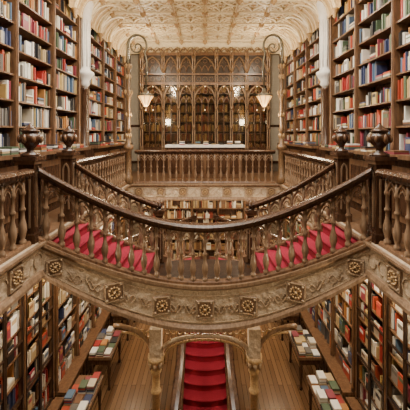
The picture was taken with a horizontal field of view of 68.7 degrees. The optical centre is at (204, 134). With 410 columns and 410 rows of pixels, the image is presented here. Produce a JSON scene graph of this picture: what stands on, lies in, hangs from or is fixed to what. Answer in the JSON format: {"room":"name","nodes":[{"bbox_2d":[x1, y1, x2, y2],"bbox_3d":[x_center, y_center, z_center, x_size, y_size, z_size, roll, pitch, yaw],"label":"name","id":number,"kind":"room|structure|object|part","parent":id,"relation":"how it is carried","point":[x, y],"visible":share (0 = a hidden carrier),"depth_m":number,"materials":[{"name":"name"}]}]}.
{"room":"bookshop","nodes":[
{"label":"bookshop","id":0,"kind":"room"},
{"bbox_2d":[92,319,317,409],"bbox_3d":[0.000,6.075,5.150,7.000,0.150,13.500,0,0,0],"label":"floor","id":1,"kind":"structure","parent":0,"point":[131,378],"depth_m":7.42,"materials":[{"name":"brown wood"}]},
{"bbox_2d":[0,279,63,409],"bbox_3d":[-3.030,3.969,4.450,0.540,4.062,2.900,0,0,0],"label":"bookcase","id":2,"kind":"object","parent":1,"relation":"on","point":[27,327],"visible":0.56,"depth_m":5.17,"materials":[{"name":"brown wood"}]},
{"bbox_2d":[61,372,103,409],"bbox_3d":[-2.460,5.513,6.000,0.540,0.973,1.000,0,0,0],"label":"display table","id":3,"kind":"object","parent":1,"relation":"on","point":[83,394],"visible":1,"depth_m":6.00,"materials":[{"name":"multicoloured paper"}]},
{"bbox_2d":[54,206,124,409],"bbox_3d":[-3.030,3.969,8.550,0.540,4.062,5.100,0,0,0],"label":"bookcase","id":4,"kind":"object","parent":1,"relation":"on","point":[78,323],"visible":0.19,"depth_m":6.85,"materials":[{"name":"brown wood"}]},
{"bbox_2d":[88,326,122,390],"bbox_3d":[-2.460,5.526,7.500,0.540,0.948,1.000,0,0,0],"label":"display table","id":5,"kind":"object","parent":1,"relation":"on","point":[103,350],"visible":0.95,"depth_m":7.22,"materials":[{"name":"brown wood"}]},
{"bbox_2d":[111,313,135,340],"bbox_3d":[-2.460,5.513,9.200,0.540,0.973,1.000,0,0,0],"label":"display table","id":6,"kind":"object","parent":1,"relation":"on","point":[115,316],"visible":0.12,"depth_m":8.74,"materials":[{"name":"brown wood"}]},
{"bbox_2d":[12,123,397,409],"bbox_3d":[0.000,2.970,6.106,4.927,6.260,4.587,0,0,0],"label":"staircase","id":7,"kind":"structure","parent":1,"relation":"on","point":[204,301],"depth_m":4.67,"materials":[{"name":"brown wood"}]},
{"bbox_3d":[-2.250,0.620,4.950,0.276,1.560,0.283,0,0,0],"label":"newel post","id":8,"kind":"part","parent":7,"relation":"part of","materials":[{"name":"brown wood"}]},
{"bbox_3d":[0.000,1.331,5.287,4.380,1.791,0.810,0,0,0],"label":"balustrade","id":9,"kind":"part","parent":7,"relation":"part of","materials":[{"name":"brown wood"}]},
{"bbox_3d":[0.000,4.500,5.871,1.329,3.200,3.258,0,0,0],"label":"balustrade","id":10,"kind":"part","parent":7,"relation":"part of","materials":[{"name":"brown wood"}]},
{"bbox_3d":[0.000,1.397,4.385,4.523,1.966,1.033,0,0,0],"label":"balustrade","id":11,"kind":"part","parent":7,"relation":"part of","materials":[{"name":"brown wood"}]},
{"bbox_3d":[2.250,0.620,4.950,0.276,1.560,0.283,0,0,0],"label":"newel post","id":12,"kind":"part","parent":7,"relation":"part of","materials":[{"name":"brown wood"}]},
{"bbox_2d":[139,201,270,259],"bbox_3d":[0.000,3.994,11.410,5.000,4.012,0.540,0,0,0],"label":"bookcase","id":13,"kind":"object","parent":1,"relation":"on","point":[204,211],"visible":0.18,"depth_m":11.43,"materials":[{"name":"brown wood"}]},
{"bbox_2d":[274,313,298,340],"bbox_3d":[2.460,5.513,9.200,0.540,0.973,1.000,0,0,0],"label":"display table","id":14,"kind":"object","parent":1,"relation":"on","point":[294,316],"visible":0.08,"depth_m":8.74,"materials":[{"name":"brown wood"}]},
{"bbox_2d":[287,325,321,390],"bbox_3d":[2.460,5.513,7.500,0.540,0.973,1.000,0,0,0],"label":"display table","id":15,"kind":"object","parent":1,"relation":"on","point":[306,351],"visible":0.94,"depth_m":7.26,"materials":[{"name":"brown wood"}]},
{"bbox_2d":[285,206,355,409],"bbox_3d":[3.030,3.969,8.550,0.540,4.062,5.100,0,0,0],"label":"bookcase","id":16,"kind":"object","parent":1,"relation":"on","point":[331,322],"visible":0.2,"depth_m":6.82,"materials":[{"name":"brown wood"}]},
{"bbox_2d":[306,371,348,409],"bbox_3d":[2.460,5.526,6.000,0.540,0.948,1.000,0,0,0],"label":"display table","id":17,"kind":"object","parent":1,"relation":"on","point":[324,389],"visible":1,"depth_m":6.00,"materials":[{"name":"multicoloured paper"}]},
{"bbox_2d":[345,279,409,409],"bbox_3d":[3.030,3.969,4.450,0.540,4.062,2.900,0,0,0],"label":"bookcase","id":18,"kind":"object","parent":1,"relation":"on","point":[382,327],"visible":0.58,"depth_m":5.17,"materials":[{"name":"brown wood"}]},
{"bbox_2d":[125,54,284,240],"bbox_3d":[0.000,1.150,11.770,6.680,9.700,0.260,0,0,0],"label":"wall","id":19,"kind":"structure","parent":0,"point":[134,60],"depth_m":11.64,"materials":[{"name":"brown paint"}]},
{"bbox_2d":[4,171,405,251],"bbox_3d":[0.000,1.600,5.060,6.680,0.400,13.320,0,0,0],"label":"floor","id":20,"kind":"structure","parent":0,"point":[53,215],"depth_m":5.64,"materials":[{"name":"brown wood"}]},
{"bbox_2d":[0,169,34,264],"bbox_3d":[-2.250,0.912,2.050,0.196,0.976,3.500,0,0,0],"label":"gallery balustrade","id":21,"kind":"object","parent":20,"relation":"on","point":[16,178],"visible":1,"depth_m":3.49,"materials":[{"name":"brown wood"}]},
{"bbox_2d":[0,0,90,232],"bbox_3d":[-3.000,-1.006,4.750,0.600,4.812,4.700,0,0,0],"label":"bookcase","id":22,"kind":"object","parent":20,"relation":"on","point":[40,39],"visible":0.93,"depth_m":5.44,"materials":[{"name":"brown wood"}]},
{"bbox_2d":[0,0,86,155],"bbox_3d":[-2.985,-1.546,4.749,0.510,3.652,4.608,0,0,0],"label":"books","id":23,"kind":"object","parent":22,"relation":"on","point":[40,39],"depth_m":5.53,"materials":[{"name":"multicoloured paper"}]},
{"bbox_2d":[0,184,130,315],"bbox_3d":[-2.145,1.630,4.420,0.110,0.460,8.240,0,0,0],"label":"trim","id":24,"kind":"structure","parent":20,"relation":"attached to","point":[20,273],"depth_m":3.54,"materials":[{"name":"beige stone"}]},
{"bbox_2d":[80,1,93,189],"bbox_3d":[-3.019,-1.000,7.350,0.563,4.800,0.406,0,0,0],"label":"pilaster","id":25,"kind":"object","parent":20,"relation":"on","point":[86,74],"visible":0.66,"depth_m":7.26,"materials":[{"name":"white paint"}]},
{"bbox_2d":[76,150,127,214],"bbox_3d":[-2.250,0.912,6.765,0.170,0.975,3.350,0,0,0],"label":"gallery balustrade","id":26,"kind":"object","parent":20,"relation":"on","point":[98,162],"visible":0.7,"depth_m":6.71,"materials":[{"name":"brown wood"}]},
{"bbox_2d":[88,27,132,186],"bbox_3d":[-3.000,-1.006,9.400,0.600,4.812,3.600,0,0,0],"label":"bookcase","id":27,"kind":"object","parent":20,"relation":"on","point":[106,96],"visible":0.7,"depth_m":8.80,"materials":[{"name":"brown wood"}]},
{"bbox_2d":[89,28,125,145],"bbox_3d":[-2.985,-1.519,9.398,0.510,3.597,3.506,0,0,0],"label":"books","id":28,"kind":"object","parent":27,"relation":"on","point":[107,100],"depth_m":9.19,"materials":[{"name":"multicoloured paper"}]},
{"bbox_2d":[123,34,153,183],"bbox_3d":[-1.896,-0.754,8.620,0.874,4.308,0.481,0,0,0],"label":"lamp","id":29,"kind":"object","parent":20,"relation":"on","point":[145,97],"visible":1,"depth_m":8.57,"materials":[{"name":"metal"}]},
{"bbox_3d":[-1.700,-0.955,8.620,0.441,0.310,0.441,0,0,0],"label":"lamp shade","id":30,"kind":"part","parent":29,"relation":"part of","materials":[{"name":"white glass"}]},
{"bbox_2d":[139,47,270,172],"bbox_3d":[0.003,-0.935,11.357,4.935,4.670,0.685,0,0,0],"label":"wooden screen","id":31,"kind":"object","parent":20,"relation":"on","point":[210,97],"visible":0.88,"depth_m":11.17,"materials":[{"name":"brown wood"}]},
{"bbox_2d":[145,85,264,146],"bbox_3d":[-0.005,-0.653,11.435,4.539,2.446,0.230,0,0,0],"label":"books","id":32,"kind":"object","parent":31,"relation":"on","point":[158,103],"depth_m":11.32,"materials":[{"name":"brown paper"}]},
{"bbox_2d":[129,184,280,200],"bbox_3d":[0.000,1.630,8.545,4.400,0.460,0.110,0,0,0],"label":"trim","id":33,"kind":"structure","parent":20,"relation":"attached to","point":[166,192],"depth_m":8.53,"materials":[{"name":"beige stone"}]},
{"bbox_2d":[134,150,275,183],"bbox_3d":[0.000,0.912,8.660,4.040,0.975,0.170,0,0,0],"label":"gallery balustrade","id":34,"kind":"object","parent":20,"relation":"on","point":[137,152],"visible":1,"depth_m":8.63,"materials":[{"name":"brown wood"}]},
{"bbox_2d":[165,144,244,177],"bbox_3d":[0.000,0.860,10.000,2.560,1.080,0.760,0,0,0],"label":"counter","id":35,"kind":"object","parent":20,"relation":"on","point":[170,146],"depth_m":9.68,"materials":[{"name":"brown wood"}]},
{"bbox_2d":[172,141,239,144],"bbox_3d":[0.033,0.259,9.865,2.234,0.118,0.230,0,0,0],"label":"books","id":36,"kind":"object","parent":35,"relation":"on","point":[181,142],"visible":1,"depth_m":9.75,"materials":[{"name":"beige paper"}]},
{"bbox_2d":[256,34,286,183],"bbox_3d":[1.896,-0.754,8.620,0.874,4.308,0.481,0,0,0],"label":"lamp","id":37,"kind":"object","parent":20,"relation":"on","point":[263,97],"visible":0.99,"depth_m":8.57,"materials":[{"name":"metal"}]},
{"bbox_3d":[1.700,-0.955,8.620,0.441,0.310,0.441,0,0,0],"label":"lamp shade","id":38,"kind":"part","parent":37,"relation":"part of","materials":[{"name":"white glass"}]},
{"bbox_2d":[277,27,321,186],"bbox_3d":[3.000,-1.006,9.400,0.600,4.812,3.600,0,0,0],"label":"bookcase","id":39,"kind":"object","parent":20,"relation":"on","point":[303,96],"visible":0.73,"depth_m":8.80,"materials":[{"name":"brown wood"}]},
{"bbox_2d":[284,27,320,145],"bbox_3d":[2.985,-1.539,9.404,0.510,3.638,3.503,0,0,0],"label":"books","id":40,"kind":"object","parent":39,"relation":"on","point":[302,100],"depth_m":9.23,"materials":[{"name":"multicoloured paper"}]},
{"bbox_2d":[282,150,333,214],"bbox_3d":[2.250,0.912,6.765,0.170,0.975,3.350,0,0,0],"label":"gallery balustrade","id":41,"kind":"object","parent":20,"relation":"on","point":[311,162],"visible":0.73,"depth_m":6.73,"materials":[{"name":"brown wood"}]},
{"bbox_2d":[316,1,329,189],"bbox_3d":[3.019,-1.000,7.350,0.563,4.800,0.406,0,0,0],"label":"pilaster","id":42,"kind":"object","parent":20,"relation":"on","point":[323,74],"visible":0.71,"depth_m":7.26,"materials":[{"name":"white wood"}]},
{"bbox_2d":[279,184,409,315],"bbox_3d":[2.145,1.630,4.420,0.110,0.460,8.240,0,0,0],"label":"trim","id":43,"kind":"structure","parent":20,"relation":"attached to","point":[388,273],"depth_m":3.54,"materials":[{"name":"beige stone"}]},
{"bbox_2d":[319,0,409,232],"bbox_3d":[3.000,-1.006,4.750,0.600,4.812,4.700,0,0,0],"label":"bookcase","id":44,"kind":"object","parent":20,"relation":"on","point":[370,39],"visible":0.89,"depth_m":5.50,"materials":[{"name":"brown wood"}]},
{"bbox_2d":[321,0,409,153],"bbox_3d":[2.985,-1.546,4.753,0.510,3.652,4.604,0,0,0],"label":"books","id":45,"kind":"object","parent":44,"relation":"on","point":[370,39],"depth_m":5.55,"materials":[{"name":"multicoloured paper"}]},
{"bbox_2d":[375,169,409,264],"bbox_3d":[2.250,0.912,2.050,0.196,0.976,3.500,0,0,0],"label":"gallery balustrade","id":46,"kind":"object","parent":20,"relation":"on","point":[393,178],"visible":1,"depth_m":3.49,"materials":[{"name":"brown wood"}]},
{"bbox_2d":[69,0,340,62],"bbox_3d":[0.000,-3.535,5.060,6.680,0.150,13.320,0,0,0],"label":"ceiling","id":47,"kind":"structure","parent":0,"point":[120,1],"depth_m":8.61,"materials":[{"name":"beige paint"}]},
{"bbox_2d":[129,42,280,53],"bbox_3d":[0.066,-3.255,11.210,6.033,0.400,0.260,0,0,0],"label":"trim","id":48,"kind":"structure","parent":47,"relation":"attached to","point":[153,45],"depth_m":11.20,"materials":[{"name":"beige paint"}]}
]}

